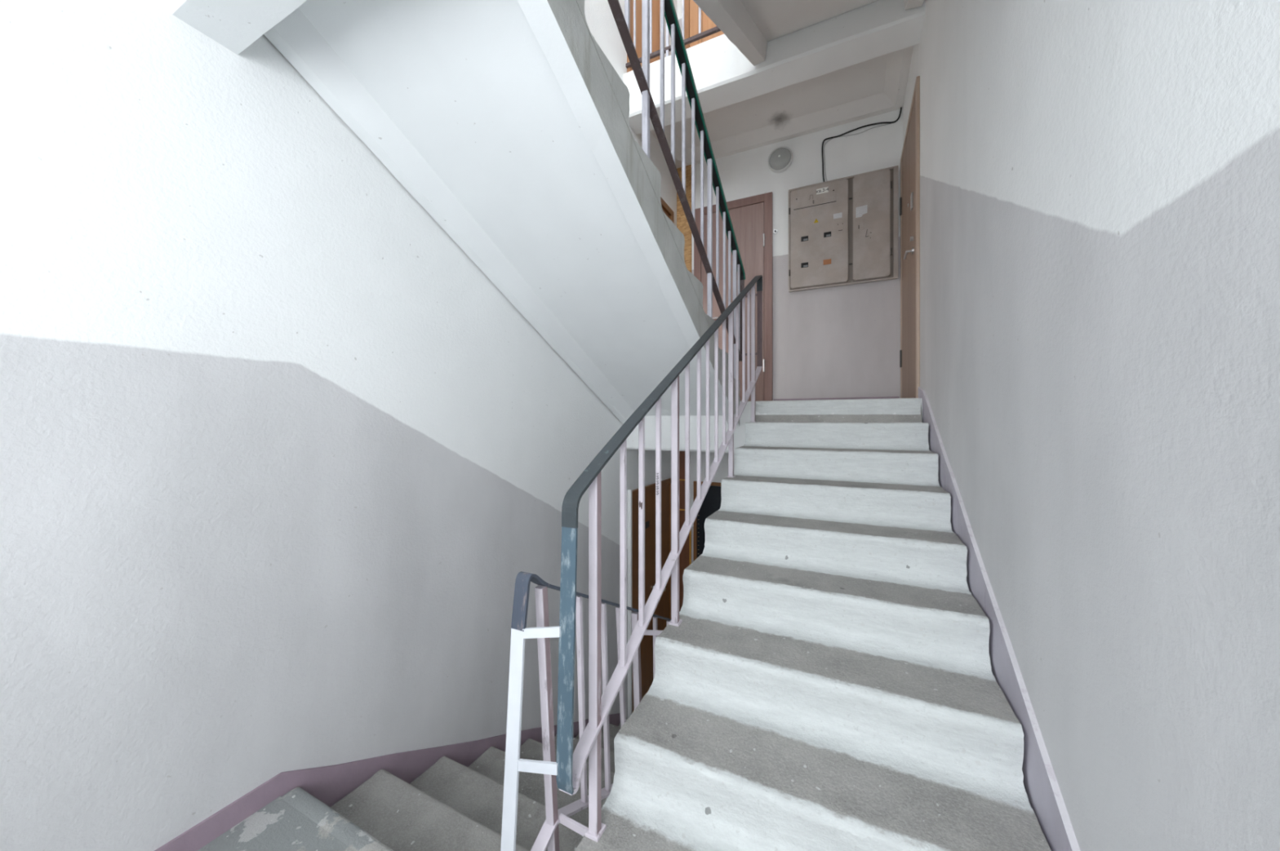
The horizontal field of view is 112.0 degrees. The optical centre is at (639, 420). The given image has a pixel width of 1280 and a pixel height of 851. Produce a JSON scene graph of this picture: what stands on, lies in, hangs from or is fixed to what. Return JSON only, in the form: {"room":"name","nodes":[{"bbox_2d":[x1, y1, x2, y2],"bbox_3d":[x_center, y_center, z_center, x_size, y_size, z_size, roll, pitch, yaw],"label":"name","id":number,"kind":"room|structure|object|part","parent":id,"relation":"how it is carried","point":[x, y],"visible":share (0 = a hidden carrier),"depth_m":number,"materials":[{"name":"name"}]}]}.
{"room":"apartment building stairwell","nodes":[
{"label":"apartment building stairwell","id":0,"kind":"room"},
{"bbox_2d":[197,796,354,850],"bbox_3d":[-0.712,1.306,0.023,2.140,0.099,2.118,0,0,26],"label":"floor","id":1,"kind":"structure","parent":0,"point":[277,826],"depth_m":1.30,"materials":[{"name":"paint"}]},
{"bbox_2d":[574,398,1051,850],"bbox_3d":[0.780,0.665,1.869,1.035,1.612,2.507,0,0,26],"label":"flight","id":2,"kind":"object","parent":1,"relation":"on","point":[825,682],"visible":1,"depth_m":1.39,"materials":[{"name":"paint"}]},
{"bbox_2d":[518,275,762,843],"bbox_3d":[0.307,0.029,2.149,0.149,2.218,2.489,0,0,26],"label":"stair railing","id":3,"kind":"object","parent":2,"relation":"on","point":[568,769],"visible":0.95,"depth_m":1.29,"materials":[{"name":"metal"}]},
{"bbox_3d":[-0.120,0.622,1.150,0.026,0.977,0.026,0,0,26],"label":"post","id":4,"kind":"part","parent":3,"relation":"part of","materials":[{"name":"grey metal"}]},
{"bbox_3d":[-0.119,1.099,1.153,0.040,0.011,0.046,0,0,26],"label":"foot plate","id":5,"kind":"part","parent":3,"relation":"part of","materials":[{"name":"purple paint"}]},
{"bbox_3d":[0.360,0.248,2.135,0.036,1.304,2.458,0,0,26],"label":"rail","id":6,"kind":"part","parent":3,"relation":"part of","materials":[{"name":"grey metal"}]},
{"bbox_3d":[0.364,-0.410,2.143,0.042,1.340,2.449,0,0,26],"label":"handrail","id":7,"kind":"part","parent":3,"relation":"part of","materials":[{"name":"plastic"}]},
{"bbox_3d":[0.137,0.313,1.678,0.026,0.974,0.026,0,0,26],"label":"post","id":8,"kind":"part","parent":3,"relation":"part of","materials":[{"name":"grey metal"}]},
{"bbox_3d":[0.139,0.788,1.680,0.040,0.011,0.046,0,0,26],"label":"foot plate","id":9,"kind":"part","parent":3,"relation":"part of","materials":[{"name":"purple paint"}]},
{"bbox_3d":[0.520,-0.148,2.462,0.026,0.965,0.026,0,0,26],"label":"post","id":10,"kind":"part","parent":3,"relation":"part of","materials":[{"name":"white metal"}]},
{"bbox_3d":[0.794,-0.466,3.024,0.026,0.982,0.026,0,0,26],"label":"post","id":11,"kind":"part","parent":3,"relation":"part of","materials":[{"name":"white metal"}]},
{"bbox_2d":[0,0,677,850],"bbox_3d":[-0.963,-1.465,2.178,0.200,8.530,6.270,0,0,26],"label":"wall","id":12,"kind":"structure","parent":0,"point":[282,464],"depth_m":1.34,"materials":[{"name":"paint"}]},
{"bbox_2d":[155,713,620,850],"bbox_3d":[-1.128,1.955,1.601,0.009,1.540,4.590,0,0,26],"label":"baseboard","id":13,"kind":"structure","parent":12,"relation":"attached to","point":[330,784],"depth_m":1.59,"materials":[{"name":"purple paint"}]},
{"bbox_2d":[626,0,660,72],"bbox_3d":[0.059,-3.990,4.010,0.030,2.120,0.720,0,0,26],"label":"door","id":14,"kind":"structure","parent":12,"relation":"in","point":[655,3],"depth_m":3.92,"materials":[{"name":"orange wood"}]},
{"bbox_2d":[627,478,671,718],"bbox_3d":[0.121,1.625,4.138,0.030,2.050,0.975,0,0,26],"label":"door","id":15,"kind":"structure","parent":12,"relation":"in","point":[663,609],"depth_m":4.05,"materials":[{"name":"orange wood"}]},
{"bbox_3d":[-0.087,1.625,3.711,0.030,2.050,0.024,0,0,26],"label":"architrave","id":16,"kind":"part","parent":15,"relation":"part of","materials":[{"name":"brown wood"}]},
{"bbox_2d":[660,196,673,222],"bbox_3d":[0.140,-1.180,4.176,0.030,2.080,0.950,0,0,26],"label":"door","id":17,"kind":"structure","parent":12,"relation":"in","point":[666,209],"depth_m":4.45,"materials":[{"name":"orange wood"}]},
{"bbox_2d":[650,45,913,168],"bbox_3d":[1.152,-2.825,3.844,2.140,0.100,1.020,0,0,26],"label":"ceiling","id":18,"kind":"structure","parent":0,"point":[877,86],"depth_m":3.93,"materials":[{"name":"white paint"}]},
{"bbox_2d":[677,0,902,563],"bbox_3d":[1.419,-1.465,4.392,2.140,8.530,0.200,0,0,26],"label":"wall","id":19,"kind":"structure","parent":0,"point":[841,341],"depth_m":4.11,"materials":[{"name":"paint"}]},
{"bbox_2d":[676,164,691,272],"bbox_3d":[0.485,-1.458,4.724,0.166,2.635,0.020,0,0,26],"label":"board","id":20,"kind":"object","parent":19,"relation":"attached to","point":[682,225],"visible":0.21,"depth_m":4.70,"materials":[{"name":"brown wood"}]},
{"bbox_2d":[679,451,691,612],"bbox_3d":[0.483,1.335,4.724,0.162,2.630,0.023,0,0,26],"label":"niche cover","id":21,"kind":"object","parent":19,"relation":"attached to","point":[685,557],"visible":0.27,"depth_m":4.72,"materials":[{"name":"brown wood"}]},
{"bbox_2d":[684,0,724,48],"bbox_3d":[0.884,-3.990,4.499,0.915,2.120,0.078,0,0,26],"label":"door","id":22,"kind":"structure","parent":19,"relation":"in","point":[691,7],"depth_m":4.67,"materials":[{"name":"orange wood"}]},
{"bbox_3d":[0.895,-3.990,4.521,0.915,2.120,0.028,0,0,26],"label":"frame","id":23,"kind":"part","parent":22,"relation":"part of","materials":[{"name":"brown wood"}]},
{"bbox_3d":[0.629,-3.940,4.641,0.012,1.920,0.009,0,0,26],"label":"moulding","id":24,"kind":"part","parent":22,"relation":"part of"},
{"bbox_3d":[0.665,-3.940,4.624,0.012,1.920,0.009,0,0,26],"label":"moulding","id":25,"kind":"part","parent":22,"relation":"part of","materials":[{"name":"brown wood"}]},
{"bbox_2d":[693,480,721,561],"bbox_3d":[0.979,1.655,4.453,0.905,1.990,0.078,0,0,26],"label":"door","id":26,"kind":"structure","parent":19,"relation":"in","point":[711,504],"depth_m":4.62,"materials":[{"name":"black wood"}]},
{"bbox_2d":[693,191,772,401],"bbox_3d":[0.945,-1.210,4.469,0.820,2.140,0.078,0,0,26],"label":"door","id":27,"kind":"structure","parent":19,"relation":"in","point":[751,217],"depth_m":4.40,"materials":[{"name":"brown laminate"}]},
{"bbox_2d":[767,146,792,173],"bbox_3d":[1.378,-2.575,4.244,0.238,0.238,0.103,0,0,26],"label":"wall lamp","id":28,"kind":"object","parent":19,"relation":"attached to","point":[780,158],"visible":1,"depth_m":4.22,"materials":[{"name":"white glass"}]},
{"bbox_2d":[773,396,898,400],"bbox_3d":[1.822,-0.175,4.078,1.080,0.070,0.012,0,0,26],"label":"baseboard","id":29,"kind":"structure","parent":19,"relation":"attached to","point":[879,397],"depth_m":4.05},
{"bbox_2d":[788,165,897,292],"bbox_3d":[1.867,-1.752,4.016,0.925,0.995,0.083,0,0,26],"label":"electrical panel","id":30,"kind":"object","parent":19,"relation":"attached to","point":[843,231],"visible":1,"depth_m":3.98,"materials":[{"name":"metal"}]},
{"bbox_3d":[1.691,-1.750,4.083,0.504,0.944,0.032,0,0,26],"label":"door","id":31,"kind":"part","parent":30,"relation":"part of","materials":[{"name":"beige paint"}]},
{"bbox_3d":[1.853,-1.780,3.984,0.073,0.090,0.004,0,0,26],"label":"lock plate","id":32,"kind":"part","parent":30,"relation":"part of","materials":[{"name":"beige paint"}]},
{"bbox_3d":[1.988,-1.774,3.918,0.078,0.103,0.004,0,0,26],"label":"lock plate","id":33,"kind":"part","parent":30,"relation":"part of","materials":[{"name":"beige paint"}]},
{"bbox_3d":[2.086,-1.752,3.890,0.296,0.947,0.032,0,0,26],"label":"door","id":34,"kind":"part","parent":30,"relation":"part of","materials":[{"name":"beige paint"}]},
{"bbox_2d":[823,123,891,181],"bbox_3d":[2.001,-2.458,3.990,0.562,0.428,0.006,0,0,26],"label":"wire","id":35,"kind":"object","parent":19,"relation":"attached to","point":[889,123],"visible":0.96,"depth_m":4.04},
{"bbox_2d":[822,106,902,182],"bbox_3d":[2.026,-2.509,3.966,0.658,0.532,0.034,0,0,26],"label":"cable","id":36,"kind":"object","parent":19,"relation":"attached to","point":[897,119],"visible":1,"depth_m":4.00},
{"bbox_2d":[902,0,1279,850],"bbox_3d":[1.140,-1.465,1.152,0.200,8.530,6.270,0,0,26],"label":"wall","id":37,"kind":"structure","parent":0,"point":[1100,180],"depth_m":0.75,"materials":[{"name":"paint"}]},
{"bbox_2d":[899,75,919,398],"bbox_3d":[2.078,-1.228,3.374,0.064,2.175,1.037,0,0,26],"label":"door","id":38,"kind":"structure","parent":37,"relation":"in","point":[909,199],"depth_m":3.19,"materials":[{"name":"brown wood"}]},
{"bbox_3d":[1.953,-1.210,3.134,0.050,0.048,0.154,0,0,26],"label":"handle","id":39,"kind":"part","parent":38,"relation":"part of","materials":[{"name":"metal"}]},
{"bbox_2d":[918,386,1080,850],"bbox_3d":[0.819,0.572,0.738,0.014,1.588,4.745,0,0,26],"label":"baseboard","id":40,"kind":"structure","parent":37,"relation":"attached to","point":[1042,788],"depth_m":1.22,"materials":[{"name":"paint"}]},
{"bbox_3d":[-0.735,-1.405,-0.025,2.140,0.060,2.010,0,0,26],"label":"ceiling","id":41,"kind":"structure","parent":0,"visible":0},
{"bbox_2d":[164,0,306,54],"bbox_3d":[-0.331,-1.288,0.805,2.140,0.292,0.162,0,0,26],"label":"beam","id":42,"kind":"structure","parent":41,"relation":"attached to","point":[235,24],"depth_m":1.22,"materials":[{"name":"white paint"}]},
{"bbox_3d":[0.100,2.725,1.687,2.140,0.150,5.820,0,0,26],"label":"floor","id":43,"kind":"structure","parent":0,"visible":0},
{"bbox_2d":[280,720,626,850],"bbox_3d":[-0.240,2.059,2.290,0.969,1.612,2.598,0,0,26],"label":"flight","id":44,"kind":"object","parent":43,"relation":"on","point":[452,806],"visible":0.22,"depth_m":1.62,"materials":[{"name":"grey concrete"}]},
{"bbox_2d":[500,571,671,850],"bbox_3d":[0.220,1.451,2.174,0.042,2.108,2.506,0,0,26],"label":"stair railing","id":45,"kind":"object","parent":44,"relation":"on","point":[548,837],"visible":0.48,"depth_m":1.18,"materials":[{"name":"grey metal"}]},
{"bbox_3d":[-0.253,0.936,1.203,0.026,0.967,0.096,0,0,26],"label":"post","id":46,"kind":"part","parent":45,"relation":"part of","materials":[{"name":"grey metal"}]},
{"bbox_3d":[0.215,1.720,2.164,0.036,1.185,2.424,0,0,26],"label":"rail","id":47,"kind":"part","parent":45,"relation":"part of","materials":[{"name":"metal"}]},
{"bbox_3d":[0.230,1.070,2.194,0.042,1.346,2.461,0,0,26],"label":"handrail","id":48,"kind":"part","parent":45,"relation":"part of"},
{"bbox_3d":[-0.005,1.241,1.712,0.026,0.978,0.084,0,0,26],"label":"post","id":49,"kind":"part","parent":45,"relation":"part of","materials":[{"name":"grey metal"}]},
{"bbox_3d":[1.110,-0.089,3.759,2.140,0.099,1.210,0,0,26],"label":"floor","id":50,"kind":"structure","parent":0,"visible":0},
{"bbox_2d":[263,0,741,426],"bbox_3d":[-0.241,-0.731,2.299,0.977,1.611,2.598,0,0,26],"label":"flight","id":51,"kind":"object","parent":50,"relation":"on","point":[507,122],"visible":0.92,"depth_m":1.69,"materials":[{"name":"paint"}]},
{"bbox_2d":[607,0,759,378],"bbox_3d":[0.294,-1.352,2.191,0.168,2.133,2.537,0,0,26],"label":"stair railing","id":52,"kind":"object","parent":51,"relation":"on","point":[642,73],"visible":0.84,"depth_m":2.22,"materials":[{"name":"grey metal"}]},
{"bbox_3d":[0.024,-1.542,1.772,0.026,0.965,0.026,0,0,26],"label":"post","id":53,"kind":"part","parent":52,"relation":"part of","materials":[{"name":"grey metal"}]},
{"bbox_3d":[0.241,-1.750,2.216,0.034,1.326,2.531,0,0,26],"label":"handrail","id":54,"kind":"part","parent":52,"relation":"part of","materials":[{"name":"green plastic"}]},
{"bbox_3d":[0.417,-1.075,2.578,0.026,0.961,0.026,0,0,26],"label":"post","id":55,"kind":"part","parent":52,"relation":"part of","materials":[{"name":"white metal"}]},
{"bbox_3d":[0.689,-0.758,3.135,0.026,0.947,0.026,0,0,26],"label":"post","id":56,"kind":"part","parent":52,"relation":"part of","materials":[{"name":"white metal"}]},
{"bbox_2d":[626,398,922,453],"bbox_3d":[0.874,0.055,3.274,2.140,0.387,0.249,0,0,26],"label":"beam","id":57,"kind":"structure","parent":50,"relation":"attached to","point":[650,421],"depth_m":3.37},
{"bbox_3d":[-0.712,-1.484,0.023,2.140,0.099,2.118,0,0,26],"label":"floor","id":58,"kind":"structure","parent":0,"visible":0},
{"bbox_2d":[693,0,924,65],"bbox_3d":[0.781,-2.125,1.868,1.038,1.612,2.507,0,0,26],"label":"flight","id":59,"kind":"object","parent":58,"relation":"on","point":[748,24],"visible":1,"depth_m":2.65,"materials":[{"name":"paint"}]},
{"bbox_3d":[1.110,-2.904,3.759,2.140,0.049,1.210,0,0,26],"label":"floor","id":60,"kind":"structure","parent":0,"visible":0},
{"bbox_2d":[623,0,924,134],"bbox_3d":[0.874,-2.737,3.274,2.140,0.383,0.249,0,0,26],"label":"beam","id":61,"kind":"structure","parent":60,"relation":"attached to","point":[722,76],"depth_m":3.13,"materials":[{"name":"white paint"}]},
{"bbox_2d":[625,0,721,68],"bbox_3d":[0.368,-3.385,3.447,1.080,0.920,0.040,0,0,26],"label":"landing railing","id":62,"kind":"object","parent":61,"relation":"on","point":[700,35],"visible":0.44,"depth_m":3.51,"materials":[{"name":"grey metal"}]},
{"bbox_3d":[0.225,-3.377,3.518,0.022,0.905,0.022,0,0,26],"label":"post","id":63,"kind":"part","parent":62,"relation":"part of","materials":[{"name":"grey metal"}]},
{"bbox_3d":[0.368,-3.026,3.447,1.080,0.027,0.024,0,0,26],"label":"rail","id":64,"kind":"part","parent":62,"relation":"part of","materials":[{"name":"metal"}]}
]}

